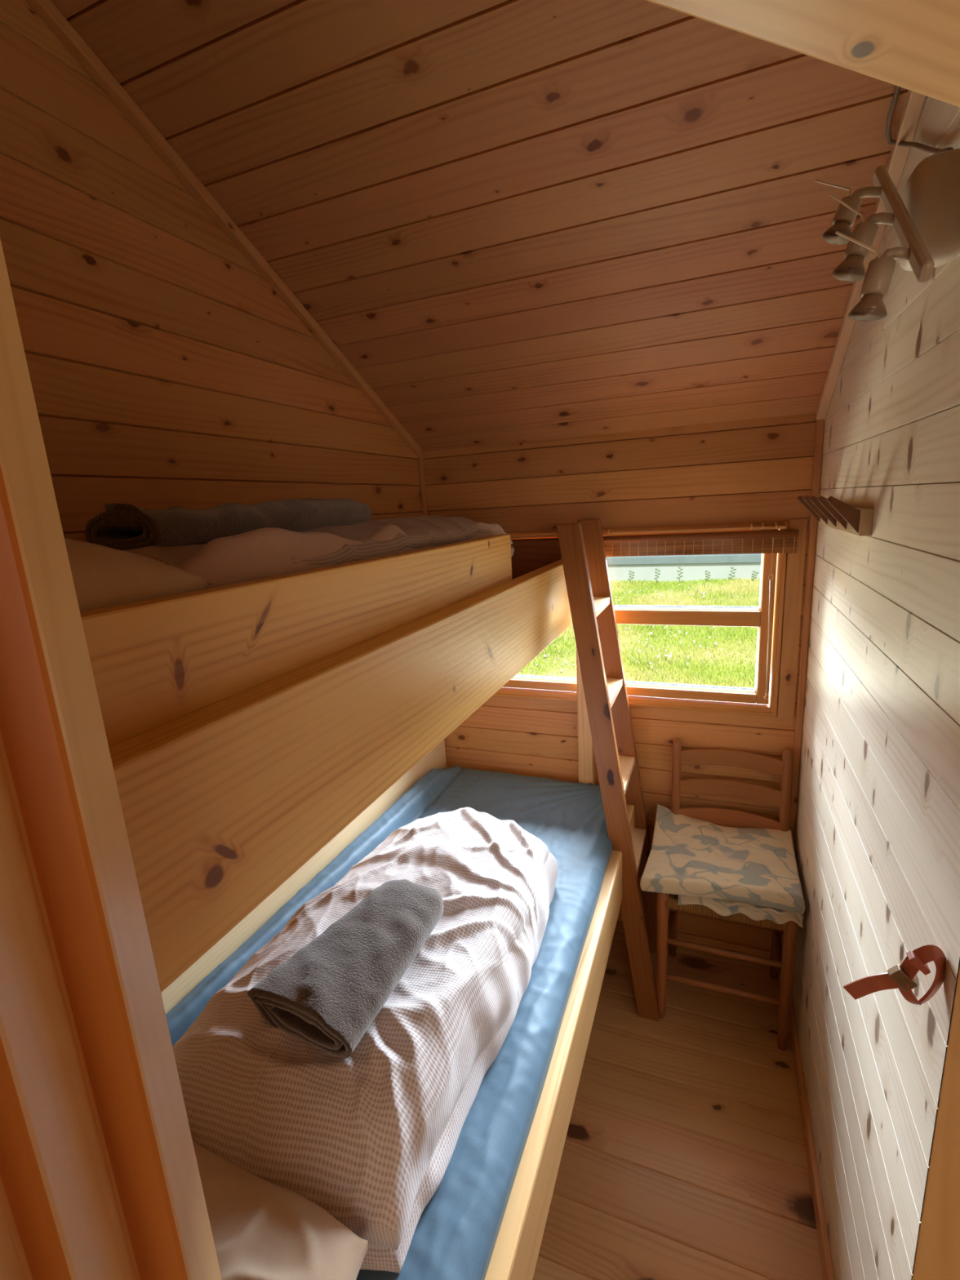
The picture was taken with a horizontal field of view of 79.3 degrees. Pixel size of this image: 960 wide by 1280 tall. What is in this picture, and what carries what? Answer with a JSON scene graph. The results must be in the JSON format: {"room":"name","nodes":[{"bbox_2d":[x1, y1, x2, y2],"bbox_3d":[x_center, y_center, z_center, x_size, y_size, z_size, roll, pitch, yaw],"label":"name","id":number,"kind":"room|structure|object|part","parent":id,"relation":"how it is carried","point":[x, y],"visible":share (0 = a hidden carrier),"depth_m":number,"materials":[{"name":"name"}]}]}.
{"room":"cabin bunk bedroom","nodes":[
{"label":"cabin bunk bedroom","id":0,"kind":"room"},
{"bbox_2d":[0,0,422,542],"bbox_3d":[-0.615,-0.086,1.141,0.080,2.830,2.097,2,14,22],"label":"wall","id":1,"kind":"structure","parent":0,"point":[166,371],"depth_m":1.03,"materials":[{"name":"brown wood"}]},
{"bbox_2d":[25,0,424,457],"bbox_3d":[-0.614,-0.916,0.938,0.020,1.078,2.083,2,14,22],"label":"trim","id":2,"kind":"structure","parent":1,"relation":"attached to","point":[47,11],"depth_m":1.10,"materials":[{"name":"brown wood"}]},
{"bbox_2d":[50,0,908,452],"bbox_3d":[-0.056,-0.938,0.725,1.234,1.132,2.138,2,14,22],"label":"ceiling","id":3,"kind":"structure","parent":0,"point":[514,220],"depth_m":1.04,"materials":[{"name":"brown wood"}]},
{"bbox_2d":[423,413,825,950],"bbox_3d":[0.426,0.195,2.015,1.258,1.778,0.120,2,14,22],"label":"wall","id":4,"kind":"structure","parent":0,"point":[753,470],"depth_m":1.84,"materials":[{"name":"brown wood"}]},
{"bbox_2d":[417,457,427,515],"bbox_3d":[-0.156,0.206,2.181,0.014,1.748,0.014,2,14,22],"label":"trim","id":5,"kind":"structure","parent":4,"relation":"attached to","point":[421,468],"depth_m":2.01,"materials":[{"name":"brown wood"}]},
{"bbox_2d":[492,521,788,716],"bbox_3d":[0.450,-0.080,1.928,0.982,0.580,0.125,2,14,22],"label":"window","id":6,"kind":"structure","parent":4,"relation":"in","point":[718,699],"depth_m":1.80,"materials":[{"name":"brown wood"}]},
{"bbox_2d":[510,521,798,556],"bbox_3d":[0.418,-0.303,1.806,1.012,0.087,0.033,2,14,22],"label":"roller blind","id":7,"kind":"object","parent":6,"relation":"attached to","point":[784,540],"visible":0.59,"depth_m":1.71,"materials":[{"name":"brown wood"}]},
{"bbox_2d":[764,538,773,699],"bbox_3d":[0.842,-0.060,1.685,0.018,0.493,0.009,2,14,22],"label":"blind wand","id":8,"kind":"object","parent":7,"relation":"hanging from","point":[770,593],"visible":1,"depth_m":1.69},
{"bbox_3d":[0.846,-0.006,1.696,0.011,0.340,0.005,-2,13,4],"label":"rod","id":9,"kind":"part","parent":8,"relation":"part of","materials":[{"name":"white plastic"}]},
{"bbox_2d":[675,930,771,966],"bbox_3d":[0.792,1.059,2.010,0.440,0.056,0.012,2,14,22],"label":"baseboard","id":10,"kind":"structure","parent":4,"relation":"attached to","point":[755,951],"depth_m":1.98,"materials":[{"name":"brown wood"}]},
{"bbox_2d":[777,518,807,719],"bbox_3d":[0.908,-0.051,1.686,0.045,0.592,0.006,2,14,22],"label":"trim","id":11,"kind":"structure","parent":4,"relation":"attached to","point":[795,564],"depth_m":1.68,"materials":[{"name":"brown wood"}]},
{"bbox_2d":[781,418,824,944],"bbox_3d":[0.958,0.243,1.736,0.018,1.748,0.012,2,14,22],"label":"trim","id":12,"kind":"structure","parent":4,"relation":"attached to","point":[820,423],"depth_m":1.67,"materials":[{"name":"brown wood"}]},
{"bbox_2d":[532,930,823,1279],"bbox_3d":[0.337,1.519,0.460,2.340,0.100,3.389,2,14,22],"label":"floor","id":13,"kind":"structure","parent":0,"point":[684,1154],"depth_m":1.42,"materials":[{"name":"brown wood"}]},
{"bbox_2d":[80,533,634,1279],"bbox_3d":[-0.191,0.576,1.153,0.731,1.487,2.035,2,14,22],"label":"bunk bed","id":14,"kind":"object","parent":13,"relation":"on","point":[255,729],"visible":0.44,"depth_m":0.66,"materials":[{"name":"brown wood"}]},
{"bbox_2d":[165,765,612,1279],"bbox_3d":[-0.110,0.713,1.366,0.682,0.259,1.627,2,14,22],"label":"mattress","id":15,"kind":"object","parent":14,"relation":"on","point":[455,1234],"visible":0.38,"depth_m":1.16,"materials":[{"name":"blue fabric"}]},
{"bbox_2d":[191,1137,368,1279],"bbox_3d":[-0.378,0.765,0.667,0.429,0.144,0.291,3,14,25],"label":"pillow","id":16,"kind":"object","parent":15,"relation":"on","point":[262,1229],"visible":0.3,"depth_m":0.68,"materials":[{"name":"beige fabric"}]},
{"bbox_2d":[172,807,558,1273],"bbox_3d":[-0.174,0.599,1.175,0.534,0.218,0.910,2,14,22],"label":"duvet","id":17,"kind":"object","parent":15,"relation":"on","point":[369,1136],"visible":0.81,"depth_m":0.86,"materials":[{"name":"white fabric"}]},
{"bbox_2d":[247,879,443,1057],"bbox_3d":[-0.194,0.520,0.974,0.204,0.084,0.321,4,15,28],"label":"towel","id":18,"kind":"object","parent":17,"relation":"on","point":[327,995],"visible":1,"depth_m":0.90,"materials":[{"name":"grey fabric"}]},
{"bbox_3d":[0.216,0.801,1.252,0.036,0.160,1.653,2,14,22],"label":"rail","id":19,"kind":"part","parent":14,"relation":"part of","materials":[{"name":"brown wood"}]},
{"bbox_3d":[0.372,0.504,2.009,0.050,1.184,0.042,2,14,22],"label":"corner post","id":20,"kind":"part","parent":14,"relation":"part of","materials":[{"name":"brown wood"}]},
{"bbox_3d":[-0.415,0.059,0.851,0.444,0.180,1.400,2,14,22],"label":"mattress","id":21,"kind":"object","parent":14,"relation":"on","visible":0},
{"bbox_2d":[64,537,207,612],"bbox_3d":[-0.549,-0.015,0.471,0.421,0.143,0.471,2,14,22],"label":"pillow","id":22,"kind":"object","parent":21,"relation":"on","point":[103,576],"visible":0.36,"depth_m":0.52,"materials":[{"name":"beige fabric"}]},
{"bbox_2d":[122,515,514,589],"bbox_3d":[-0.320,-0.151,1.059,0.439,0.124,1.100,2,14,22],"label":"duvet","id":23,"kind":"object","parent":21,"relation":"on","point":[268,552],"visible":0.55,"depth_m":0.75,"materials":[{"name":"white fabric"}]},
{"bbox_2d":[84,497,370,550],"bbox_3d":[-0.327,-0.183,0.881,0.116,0.065,0.501,1,14,20],"label":"towel","id":24,"kind":"object","parent":23,"relation":"on","point":[122,526],"visible":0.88,"depth_m":0.72,"materials":[{"name":"grey fabric"}]},
{"bbox_2d":[555,518,659,1022],"bbox_3d":[0.428,0.393,1.779,0.281,1.497,0.305,2,14,22],"label":"ladder","id":25,"kind":"object","parent":13,"relation":"on","point":[581,544],"visible":0.95,"depth_m":1.70,"materials":[{"name":"brown wood"}]},
{"bbox_3d":[0.480,0.361,1.904,0.281,1.497,0.028,2,14,22],"label":"rail","id":26,"kind":"part","parent":25,"relation":"part of","materials":[{"name":"brown wood"}]},
{"bbox_2d":[656,737,798,1050],"bbox_3d":[0.742,0.741,1.761,0.367,0.793,0.325,2,14,22],"label":"chair","id":27,"kind":"object","parent":13,"relation":"on","point":[782,960],"visible":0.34,"depth_m":1.76,"materials":[{"name":"brown wood"}]},
{"bbox_3d":[0.544,0.940,1.732,0.035,0.440,0.035,2,14,22],"label":"leg","id":28,"kind":"part","parent":27,"relation":"part of","materials":[{"name":"brown wood"}]},
{"bbox_3d":[0.651,0.706,1.936,0.029,0.793,0.054,2,14,22],"label":"post","id":29,"kind":"part","parent":27,"relation":"part of","materials":[{"name":"brown wood"}]},
{"bbox_2d":[640,804,804,928],"bbox_3d":[0.709,0.656,1.718,0.416,0.151,0.323,2,14,22],"label":"seat cushion","id":30,"kind":"object","parent":27,"relation":"on","point":[752,873],"visible":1,"depth_m":1.65,"materials":[{"name":"fabric"}]},
{"bbox_3d":[0.738,0.735,1.747,0.332,0.034,0.296,2,14,22],"label":"seat","id":31,"kind":"part","parent":27,"relation":"part of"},
{"bbox_3d":[0.944,0.716,1.818,0.029,0.793,0.054,2,14,22],"label":"post","id":32,"kind":"part","parent":27,"relation":"part of","materials":[{"name":"brown wood"}]},
{"bbox_3d":[0.852,0.950,1.608,0.035,0.440,0.035,2,14,22],"label":"leg","id":33,"kind":"part","parent":27,"relation":"part of","materials":[{"name":"brown wood"}]},
{"bbox_2d":[791,96,959,1279],"bbox_3d":[0.755,0.074,1.108,0.060,2.380,1.217,2,14,22],"label":"wall","id":34,"kind":"structure","parent":0,"point":[877,846],"depth_m":0.92,"materials":[{"name":"white wood"}]},
{"bbox_2d":[789,995,835,1279],"bbox_3d":[0.790,1.201,1.390,0.012,0.056,1.164,2,14,22],"label":"baseboard","id":35,"kind":"structure","parent":34,"relation":"attached to","point":[819,1210],"depth_m":1.34,"materials":[{"name":"brown wood"}]},
{"bbox_2d":[796,495,874,536],"bbox_3d":[0.755,-0.278,1.258,0.073,0.073,0.472,2,14,22],"label":"peg rack","id":36,"kind":"object","parent":34,"relation":"attached to","point":[831,512],"visible":1,"depth_m":1.12,"materials":[{"name":"brown wood"}]},
{"bbox_2d":[815,89,926,419],"bbox_3d":[0.675,-0.756,0.949,0.022,0.619,1.184,2,14,22],"label":"trim","id":37,"kind":"structure","parent":34,"relation":"attached to","point":[914,102],"depth_m":1.03,"materials":[{"name":"brown wood"}]},
{"bbox_2d":[815,85,959,321],"bbox_3d":[0.515,-0.591,0.742,0.154,0.408,0.464,2,14,22],"label":"wall spotlight","id":38,"kind":"object","parent":34,"relation":"attached to","point":[926,224],"visible":0.99,"depth_m":0.67,"materials":[{"name":"beige plastic"}]},
{"bbox_3d":[0.457,-0.584,0.751,0.042,0.031,0.002,2,14,22],"label":"handle","id":39,"kind":"part","parent":38,"relation":"part of","materials":[{"name":"metal"}]},
{"bbox_3d":[0.466,-0.532,0.754,0.035,0.025,0.037,2,14,22],"label":"bulb","id":40,"kind":"part","parent":38,"relation":"part of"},
{"bbox_3d":[0.437,-0.512,0.688,0.040,0.041,0.002,2,14,22],"label":"handle","id":41,"kind":"part","parent":38,"relation":"part of","materials":[{"name":"metal"}]},
{"bbox_3d":[0.443,-0.448,0.696,0.035,0.028,0.037,2,14,22],"label":"bulb","id":42,"kind":"part","parent":38,"relation":"part of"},
{"bbox_3d":[0.409,-0.427,0.627,0.044,0.036,0.002,2,14,22],"label":"handle","id":43,"kind":"part","parent":38,"relation":"part of","materials":[{"name":"metal"}]},
{"bbox_3d":[0.493,-0.569,0.740,0.040,0.017,0.011,2,14,22],"label":"arm","id":44,"kind":"part","parent":38,"relation":"part of","materials":[{"name":"beige ceramic"}]},
{"bbox_3d":[0.423,-0.364,0.631,0.036,0.026,0.037,2,14,22],"label":"bulb","id":45,"kind":"part","parent":38,"relation":"part of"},
{"bbox_3d":[0.470,-0.492,0.680,0.035,0.016,0.011,2,14,22],"label":"arm","id":46,"kind":"part","parent":38,"relation":"part of","materials":[{"name":"beige ceramic"}]},
{"bbox_3d":[0.443,-0.410,0.617,0.033,0.016,0.011,2,14,22],"label":"arm","id":47,"kind":"part","parent":38,"relation":"part of","materials":[{"name":"beige ceramic"}]},
{"bbox_2d":[843,944,946,1004],"bbox_3d":[0.490,0.398,0.682,0.098,0.097,0.022,2,14,24],"label":"leather strap","id":48,"kind":"object","parent":34,"relation":"attached to","point":[901,977],"visible":1,"depth_m":0.67,"materials":[{"name":"brown leather"}]},
{"bbox_3d":[0.140,0.045,0.351,0.645,2.840,0.645,2,14,22],"label":"wall door","id":49,"kind":"structure","parent":0,"visible":0},
{"bbox_2d":[0,0,959,1279],"bbox_3d":[0.223,0.507,0.445,0.878,1.890,0.155,-9,14,-22],"label":"door frame","id":50,"kind":"structure","parent":49,"relation":"attached to","point":[100,1180],"depth_m":0.22,"materials":[{"name":"brown wood"}]},
{"label":"outside","id":51,"kind":"structure","parent":0,"visible":0},
{"bbox_2d":[516,577,759,688],"bbox_3d":[0.836,0.029,7.460,14.000,0.268,9.950,2,14,22],"label":"ground","id":52,"kind":"structure","parent":51,"point":[567,669],"depth_m":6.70,"materials":[{"name":"green plant"}]},
{"bbox_2d":[627,570,634,582],"bbox_3d":[3.000,-1.247,11.487,0.144,0.281,0.026,2,14,22],"label":"weed","id":53,"kind":"object","parent":52,"relation":"on","point":[629,571],"visible":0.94,"depth_m":11.48,"materials":[{"name":"green plant"}]},
{"bbox_2d":[530,581,756,679],"bbox_3d":[1.538,-0.303,8.397,6.087,0.181,6.810,2,14,22],"label":"flowers","id":54,"kind":"object","parent":52,"relation":"on","point":[544,655],"visible":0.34,"depth_m":6.77,"materials":[{"name":"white plant"}]},
{"bbox_2d":[653,567,660,582],"bbox_3d":[3.461,-1.251,11.297,0.129,0.321,0.026,2,14,22],"label":"weed","id":55,"kind":"object","parent":52,"relation":"on","point":[658,567],"visible":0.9,"depth_m":11.29,"materials":[{"name":"green plant"}]},
{"bbox_2d":[676,565,683,581],"bbox_3d":[3.847,-1.252,11.139,0.133,0.350,0.026,2,14,22],"label":"weed","id":56,"kind":"object","parent":52,"relation":"on","point":[680,566],"visible":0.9,"depth_m":11.13,"materials":[{"name":"green plant"}]},
{"bbox_2d":[607,562,760,581],"bbox_3d":[2.723,-1.246,12.053,14.000,0.665,0.300,2,14,22],"label":"wall","id":57,"kind":"structure","parent":52,"relation":"on","point":[695,571],"depth_m":11.35,"materials":[{"name":"paint"}]},
{"bbox_2d":[606,553,761,564],"bbox_3d":[2.748,-1.675,12.079,14.000,0.154,0.640,2,14,22],"label":"wall capping","id":58,"kind":"structure","parent":57,"relation":"on","point":[744,557],"depth_m":11.25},
{"bbox_2d":[704,569,711,582],"bbox_3d":[4.312,-1.193,10.963,0.118,0.260,0.026,2,14,22],"label":"weed","id":59,"kind":"object","parent":52,"relation":"on","point":[708,570],"visible":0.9,"depth_m":10.96,"materials":[{"name":"green plant"}]},
{"bbox_2d":[727,566,736,579],"bbox_3d":[4.703,-1.213,10.798,0.150,0.331,0.026,2,14,22],"label":"weed","id":60,"kind":"object","parent":52,"relation":"on","point":[733,566],"visible":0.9,"depth_m":10.79,"materials":[{"name":"green plant"}]},
{"bbox_2d":[751,571,759,581],"bbox_3d":[5.066,-1.157,10.663,0.138,0.241,0.026,2,14,22],"label":"weed","id":61,"kind":"object","parent":52,"relation":"on","point":[753,571],"visible":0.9,"depth_m":10.66,"materials":[{"name":"green plant"}]}
]}

